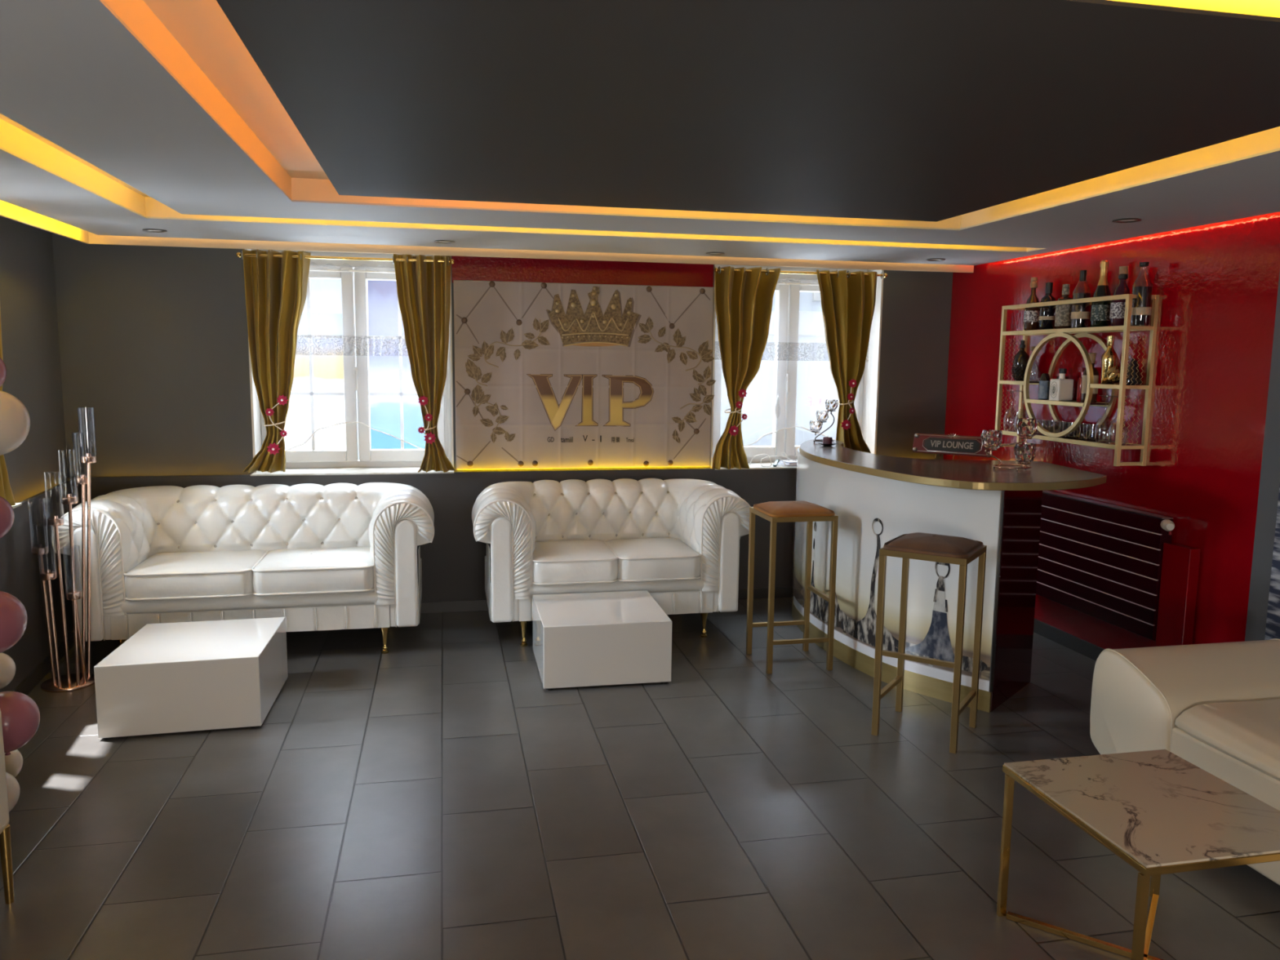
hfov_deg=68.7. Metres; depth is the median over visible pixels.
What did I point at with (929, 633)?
print
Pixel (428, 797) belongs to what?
floor
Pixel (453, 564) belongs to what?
wall
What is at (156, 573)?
seat cushion
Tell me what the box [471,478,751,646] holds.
sofa
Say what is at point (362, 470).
windowsill
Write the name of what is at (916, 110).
ceiling
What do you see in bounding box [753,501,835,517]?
seat cushion
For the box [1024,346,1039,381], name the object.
bottle
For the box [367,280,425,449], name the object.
window pane
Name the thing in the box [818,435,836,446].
candle
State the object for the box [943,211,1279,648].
wall
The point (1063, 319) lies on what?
bottle
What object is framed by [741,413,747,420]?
flower
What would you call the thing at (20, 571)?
wall
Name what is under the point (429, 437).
flower
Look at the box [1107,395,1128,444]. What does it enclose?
wine glass
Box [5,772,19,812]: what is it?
balloon
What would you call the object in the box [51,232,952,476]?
wall
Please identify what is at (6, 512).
balloon
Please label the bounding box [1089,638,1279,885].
lounge sofa
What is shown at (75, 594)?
cup
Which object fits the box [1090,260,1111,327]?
bottle
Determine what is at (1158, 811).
side table
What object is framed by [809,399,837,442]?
candle holder
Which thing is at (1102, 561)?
radiator
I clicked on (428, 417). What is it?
flower
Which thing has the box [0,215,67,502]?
wall
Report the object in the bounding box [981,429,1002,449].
cup
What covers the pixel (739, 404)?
flower
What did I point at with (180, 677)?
coffee table
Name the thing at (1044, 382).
bottle
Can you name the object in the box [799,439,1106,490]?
countertop
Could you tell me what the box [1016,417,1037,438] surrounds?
cup
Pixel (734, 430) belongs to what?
flower
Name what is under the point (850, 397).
flower
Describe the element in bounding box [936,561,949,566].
print
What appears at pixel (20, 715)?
balloon
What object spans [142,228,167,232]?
recessed light
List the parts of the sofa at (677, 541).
arm, arm panel, arm, gathered arm, arm, arm foot panel, leg, backrest, rail, seat, leg, arm, arm foot panel, gathered arm, arm panel, arm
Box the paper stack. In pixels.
[777,459,796,466]
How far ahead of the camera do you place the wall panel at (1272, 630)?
3.73 m
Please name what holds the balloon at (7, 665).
attached to the wall at (20, 571)
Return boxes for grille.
[1042,490,1173,519]
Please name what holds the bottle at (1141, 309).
on the wall shelf
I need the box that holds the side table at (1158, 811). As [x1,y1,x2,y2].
[996,749,1279,959]
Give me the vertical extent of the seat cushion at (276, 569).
0.149 m
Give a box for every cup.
[31,543,48,555]
[40,568,56,580]
[47,515,63,526]
[61,493,78,504]
[66,589,82,599]
[75,474,91,484]
[80,453,97,462]
[809,420,822,431]
[816,410,828,421]
[825,399,837,410]
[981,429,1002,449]
[1013,442,1035,463]
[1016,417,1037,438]
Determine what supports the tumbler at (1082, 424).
on the wall shelf
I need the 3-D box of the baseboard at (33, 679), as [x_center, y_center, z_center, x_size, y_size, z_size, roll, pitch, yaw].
[-1.769,1.298,1.178,0.010,0.070,8.473,-2,8,-17]
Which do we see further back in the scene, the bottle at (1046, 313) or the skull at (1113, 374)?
the bottle at (1046, 313)
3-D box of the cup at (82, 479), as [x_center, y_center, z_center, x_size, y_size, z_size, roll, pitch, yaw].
[-2.558,-0.004,4.305,0.062,0.045,0.062,-1,7,-12]
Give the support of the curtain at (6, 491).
hanging from the wall at (31, 357)
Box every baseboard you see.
[13,630,78,695]
[420,586,792,613]
[1033,618,1104,661]
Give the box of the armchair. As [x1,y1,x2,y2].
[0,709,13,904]
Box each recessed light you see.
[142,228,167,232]
[434,240,455,244]
[705,252,724,255]
[925,257,945,261]
[1111,217,1141,222]
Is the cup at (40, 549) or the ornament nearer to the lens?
the cup at (40, 549)
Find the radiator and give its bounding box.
[1035,490,1174,640]
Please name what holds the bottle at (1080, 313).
on the wall shelf
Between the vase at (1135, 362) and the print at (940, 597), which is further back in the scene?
the vase at (1135, 362)
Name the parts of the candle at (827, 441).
dish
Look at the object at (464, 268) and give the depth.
5.57 m
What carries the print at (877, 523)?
on the bar counter at (877, 500)
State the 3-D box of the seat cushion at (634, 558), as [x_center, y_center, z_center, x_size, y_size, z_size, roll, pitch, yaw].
[0.060,0.424,5.180,0.460,0.149,0.519,-1,7,-12]
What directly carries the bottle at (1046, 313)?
on the wall shelf
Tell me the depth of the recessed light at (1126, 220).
3.86 m
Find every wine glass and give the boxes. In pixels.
[1094,395,1113,443]
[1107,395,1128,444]
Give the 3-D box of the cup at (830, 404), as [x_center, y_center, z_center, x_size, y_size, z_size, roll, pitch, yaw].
[1.145,-0.447,5.600,0.076,0.065,0.075,-1,7,-12]
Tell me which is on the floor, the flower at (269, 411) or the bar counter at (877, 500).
the bar counter at (877, 500)
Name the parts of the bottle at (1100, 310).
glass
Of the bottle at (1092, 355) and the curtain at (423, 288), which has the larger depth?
the curtain at (423, 288)
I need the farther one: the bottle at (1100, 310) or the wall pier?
the bottle at (1100, 310)
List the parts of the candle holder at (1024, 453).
wire arm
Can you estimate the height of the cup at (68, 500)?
0.045 m
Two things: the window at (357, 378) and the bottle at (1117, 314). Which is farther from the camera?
the window at (357, 378)
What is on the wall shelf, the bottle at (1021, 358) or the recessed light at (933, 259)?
the bottle at (1021, 358)
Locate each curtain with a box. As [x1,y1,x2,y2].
[0,308,15,506]
[242,248,311,473]
[284,268,448,457]
[393,253,457,472]
[711,266,780,469]
[715,282,868,446]
[816,269,877,453]
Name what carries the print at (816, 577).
on the bar counter at (877, 500)
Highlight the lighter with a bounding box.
[773,459,779,466]
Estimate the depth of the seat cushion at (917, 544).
3.66 m
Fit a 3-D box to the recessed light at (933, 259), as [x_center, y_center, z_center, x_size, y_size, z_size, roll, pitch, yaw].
[1.699,-1.266,5.384,0.108,0.006,0.108,-1,7,-12]
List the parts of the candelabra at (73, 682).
rod, rod, rod, rod, rod, rod, rod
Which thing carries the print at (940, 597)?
on the bar counter at (877, 500)
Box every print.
[792,447,1000,691]
[801,594,990,679]
[810,521,822,603]
[824,591,848,626]
[850,535,898,644]
[871,518,883,535]
[905,610,954,662]
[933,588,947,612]
[933,590,946,613]
[934,561,950,578]
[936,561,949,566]
[936,575,944,591]
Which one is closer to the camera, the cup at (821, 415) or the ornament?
the cup at (821, 415)
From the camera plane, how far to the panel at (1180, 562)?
4.17 m
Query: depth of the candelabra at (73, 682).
4.19 m
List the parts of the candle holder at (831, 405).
wire arm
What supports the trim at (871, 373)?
attached to the wall at (153, 340)
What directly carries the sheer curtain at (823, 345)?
hanging from the wall at (153, 340)
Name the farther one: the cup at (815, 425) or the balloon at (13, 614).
the cup at (815, 425)
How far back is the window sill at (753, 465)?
5.91 m
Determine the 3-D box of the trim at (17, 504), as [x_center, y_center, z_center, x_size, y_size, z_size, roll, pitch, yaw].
[-2.767,0.168,3.670,0.340,0.008,0.999,-2,8,-17]
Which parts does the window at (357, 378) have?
handle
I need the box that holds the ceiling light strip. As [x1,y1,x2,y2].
[0,0,1279,250]
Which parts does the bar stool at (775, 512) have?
leg, leg, seat frame, leg, leg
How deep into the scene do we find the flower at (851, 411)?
5.82 m
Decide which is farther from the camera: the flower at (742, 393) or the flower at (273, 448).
the flower at (742, 393)
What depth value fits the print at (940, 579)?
4.15 m
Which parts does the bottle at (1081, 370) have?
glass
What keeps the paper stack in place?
on the window sill at (753, 465)
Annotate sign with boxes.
[912,432,992,459]
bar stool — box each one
[746,501,838,674]
[871,532,986,753]
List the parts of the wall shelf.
rail, rail, rail, rail, rail, rail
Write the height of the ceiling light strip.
0.083 m
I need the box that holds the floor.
[0,597,1279,959]
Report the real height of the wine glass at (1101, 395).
0.230 m
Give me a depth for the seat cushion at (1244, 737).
2.82 m
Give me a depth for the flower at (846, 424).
5.82 m
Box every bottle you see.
[1011,340,1029,381]
[1023,277,1039,330]
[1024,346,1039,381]
[1038,282,1056,329]
[1038,373,1050,399]
[1048,373,1073,400]
[1054,284,1072,328]
[1056,368,1068,378]
[1070,270,1091,328]
[1076,367,1085,401]
[1080,352,1098,402]
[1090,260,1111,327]
[1100,335,1117,384]
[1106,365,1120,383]
[1109,266,1130,326]
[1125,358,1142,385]
[1130,262,1152,326]
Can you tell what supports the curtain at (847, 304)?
hanging from the curtain rod at (719, 270)
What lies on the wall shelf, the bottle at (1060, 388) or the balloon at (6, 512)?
the bottle at (1060, 388)
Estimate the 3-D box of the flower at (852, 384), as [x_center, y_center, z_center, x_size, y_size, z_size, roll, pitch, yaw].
[1.319,-0.597,5.789,0.061,0.062,0.022,-1,7,-12]
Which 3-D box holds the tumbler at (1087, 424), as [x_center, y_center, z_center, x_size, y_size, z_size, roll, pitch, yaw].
[2.283,-0.241,4.712,0.068,0.080,0.068,-1,7,-12]
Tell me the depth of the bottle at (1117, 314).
4.43 m
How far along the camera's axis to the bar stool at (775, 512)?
4.55 m
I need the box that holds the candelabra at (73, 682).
[27,408,97,692]
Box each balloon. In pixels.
[0,357,6,386]
[0,391,30,455]
[0,496,14,537]
[0,591,27,653]
[0,652,15,688]
[0,691,39,755]
[4,749,22,777]
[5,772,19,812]
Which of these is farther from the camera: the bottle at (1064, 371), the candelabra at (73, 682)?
the bottle at (1064, 371)
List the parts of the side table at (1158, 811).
leg, cross rail, leg, frame, cross rail, leg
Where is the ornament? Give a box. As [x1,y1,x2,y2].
[771,395,781,465]
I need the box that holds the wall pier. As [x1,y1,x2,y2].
[1244,271,1279,641]
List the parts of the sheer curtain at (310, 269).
rod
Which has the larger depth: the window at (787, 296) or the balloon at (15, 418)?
the window at (787, 296)
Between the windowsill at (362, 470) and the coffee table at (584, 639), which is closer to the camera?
the coffee table at (584, 639)
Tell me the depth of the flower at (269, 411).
5.12 m
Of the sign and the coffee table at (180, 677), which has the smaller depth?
the coffee table at (180, 677)
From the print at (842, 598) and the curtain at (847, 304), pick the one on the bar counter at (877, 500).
the print at (842, 598)
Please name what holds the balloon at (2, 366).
attached to the wall at (31, 357)
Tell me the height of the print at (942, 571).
0.100 m
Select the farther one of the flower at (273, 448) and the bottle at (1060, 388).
the flower at (273, 448)
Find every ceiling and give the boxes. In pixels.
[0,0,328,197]
[0,0,1279,272]
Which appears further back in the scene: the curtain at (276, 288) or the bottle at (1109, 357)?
the curtain at (276, 288)
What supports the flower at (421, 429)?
on the curtain at (423, 288)
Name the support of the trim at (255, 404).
attached to the wall at (153, 340)
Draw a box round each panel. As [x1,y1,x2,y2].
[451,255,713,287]
[1155,542,1200,646]
[1264,485,1279,639]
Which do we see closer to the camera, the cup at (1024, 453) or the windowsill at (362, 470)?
the cup at (1024, 453)
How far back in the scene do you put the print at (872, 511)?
4.31 m
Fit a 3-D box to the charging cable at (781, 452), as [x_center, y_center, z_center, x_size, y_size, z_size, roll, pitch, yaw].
[0.978,-0.150,6.019,0.157,0.062,0.033,0,7,-5]
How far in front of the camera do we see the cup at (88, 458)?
4.26 m
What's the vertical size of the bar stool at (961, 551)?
0.812 m
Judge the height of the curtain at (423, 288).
1.220 m
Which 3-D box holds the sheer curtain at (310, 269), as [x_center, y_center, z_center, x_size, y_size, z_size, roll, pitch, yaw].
[-1.664,-0.686,5.478,1.058,1.134,0.076,-1,7,-12]
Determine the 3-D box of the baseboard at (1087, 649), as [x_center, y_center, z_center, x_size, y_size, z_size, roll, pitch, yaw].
[2.265,0.846,5.073,0.010,0.075,2.545,-1,7,-12]
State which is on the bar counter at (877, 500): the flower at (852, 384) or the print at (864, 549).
the print at (864, 549)
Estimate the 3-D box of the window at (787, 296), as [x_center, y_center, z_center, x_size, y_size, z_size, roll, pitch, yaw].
[0.956,-0.750,6.136,1.096,1.282,0.125,-1,7,-12]
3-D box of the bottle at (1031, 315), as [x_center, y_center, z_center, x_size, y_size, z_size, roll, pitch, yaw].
[2.149,-0.961,5.127,0.083,0.292,0.083,-1,7,-12]
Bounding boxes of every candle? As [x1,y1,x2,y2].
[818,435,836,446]
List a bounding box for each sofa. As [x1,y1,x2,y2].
[51,482,434,653]
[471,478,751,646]
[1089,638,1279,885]
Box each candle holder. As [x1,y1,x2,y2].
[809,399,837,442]
[981,417,1037,471]
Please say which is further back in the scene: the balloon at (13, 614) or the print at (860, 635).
the print at (860, 635)
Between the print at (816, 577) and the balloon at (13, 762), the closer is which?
the balloon at (13, 762)
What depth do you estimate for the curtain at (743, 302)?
5.67 m
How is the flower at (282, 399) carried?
on the curtain at (276, 288)
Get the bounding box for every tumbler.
[1074,423,1087,439]
[1086,423,1102,440]
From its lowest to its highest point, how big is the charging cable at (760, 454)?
0.082 m
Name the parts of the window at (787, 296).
handle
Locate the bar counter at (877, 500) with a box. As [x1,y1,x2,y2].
[791,439,1106,712]
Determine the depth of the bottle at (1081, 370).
4.78 m
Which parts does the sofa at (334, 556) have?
arm, arm panel, gathered arm, arm foot panel, arm, leg, seat, rail, backrest, leg, arm foot panel, arm, gathered arm, arm, arm panel, arm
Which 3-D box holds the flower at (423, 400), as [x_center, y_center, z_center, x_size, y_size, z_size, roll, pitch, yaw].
[-1.219,-0.446,5.274,0.061,0.062,0.022,-1,7,-12]
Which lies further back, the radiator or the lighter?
the lighter
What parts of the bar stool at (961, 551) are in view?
leg, leg, seat frame, leg, leg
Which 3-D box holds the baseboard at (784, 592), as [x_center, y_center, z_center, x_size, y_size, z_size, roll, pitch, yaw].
[-1.075,0.751,5.580,4.400,0.065,0.010,-1,7,-12]
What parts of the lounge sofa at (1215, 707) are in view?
arm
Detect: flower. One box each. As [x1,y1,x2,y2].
[265,408,274,416]
[266,442,279,454]
[276,395,288,405]
[280,430,287,437]
[417,395,428,405]
[417,426,424,433]
[423,432,435,444]
[424,413,433,421]
[728,425,739,435]
[735,400,742,408]
[737,388,746,398]
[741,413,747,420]
[840,419,851,430]
[847,393,853,400]
[848,378,857,388]
[848,407,854,413]
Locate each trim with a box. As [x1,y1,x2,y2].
[12,502,22,508]
[244,248,453,472]
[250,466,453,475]
[710,264,884,466]
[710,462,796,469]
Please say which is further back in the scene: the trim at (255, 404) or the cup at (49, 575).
the trim at (255, 404)
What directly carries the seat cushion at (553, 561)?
on the sofa at (677, 541)
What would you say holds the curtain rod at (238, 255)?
attached to the wall at (153, 340)
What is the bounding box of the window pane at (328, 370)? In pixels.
[284,312,346,449]
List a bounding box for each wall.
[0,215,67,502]
[0,475,80,692]
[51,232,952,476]
[62,468,796,602]
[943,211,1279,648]
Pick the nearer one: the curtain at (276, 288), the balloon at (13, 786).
the balloon at (13, 786)
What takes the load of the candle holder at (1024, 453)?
on the bar counter at (877, 500)
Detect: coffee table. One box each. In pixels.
[93,617,288,739]
[532,590,671,689]
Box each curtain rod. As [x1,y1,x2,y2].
[235,250,454,266]
[714,266,887,279]
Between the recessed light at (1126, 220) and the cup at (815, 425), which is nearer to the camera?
the recessed light at (1126, 220)
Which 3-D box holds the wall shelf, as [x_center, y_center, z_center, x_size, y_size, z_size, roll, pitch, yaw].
[2.215,-0.523,4.850,0.162,0.796,1.005,-1,7,-12]
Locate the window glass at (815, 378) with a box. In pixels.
[302,268,839,459]
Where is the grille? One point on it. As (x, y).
(1128, 512)
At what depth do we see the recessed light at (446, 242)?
4.80 m
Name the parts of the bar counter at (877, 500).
corner trim, panel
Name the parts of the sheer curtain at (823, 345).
rod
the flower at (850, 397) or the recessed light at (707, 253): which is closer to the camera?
the recessed light at (707, 253)
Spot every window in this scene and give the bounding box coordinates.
[253,248,451,468]
[712,264,867,462]
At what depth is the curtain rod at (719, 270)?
5.69 m
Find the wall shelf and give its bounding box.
[995,293,1159,466]
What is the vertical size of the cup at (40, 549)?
0.045 m
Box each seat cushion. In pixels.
[124,549,266,598]
[252,546,373,593]
[532,539,617,582]
[606,537,701,579]
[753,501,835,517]
[883,532,983,558]
[1174,698,1279,781]
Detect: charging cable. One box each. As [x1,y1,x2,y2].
[748,453,786,466]
[780,452,796,461]

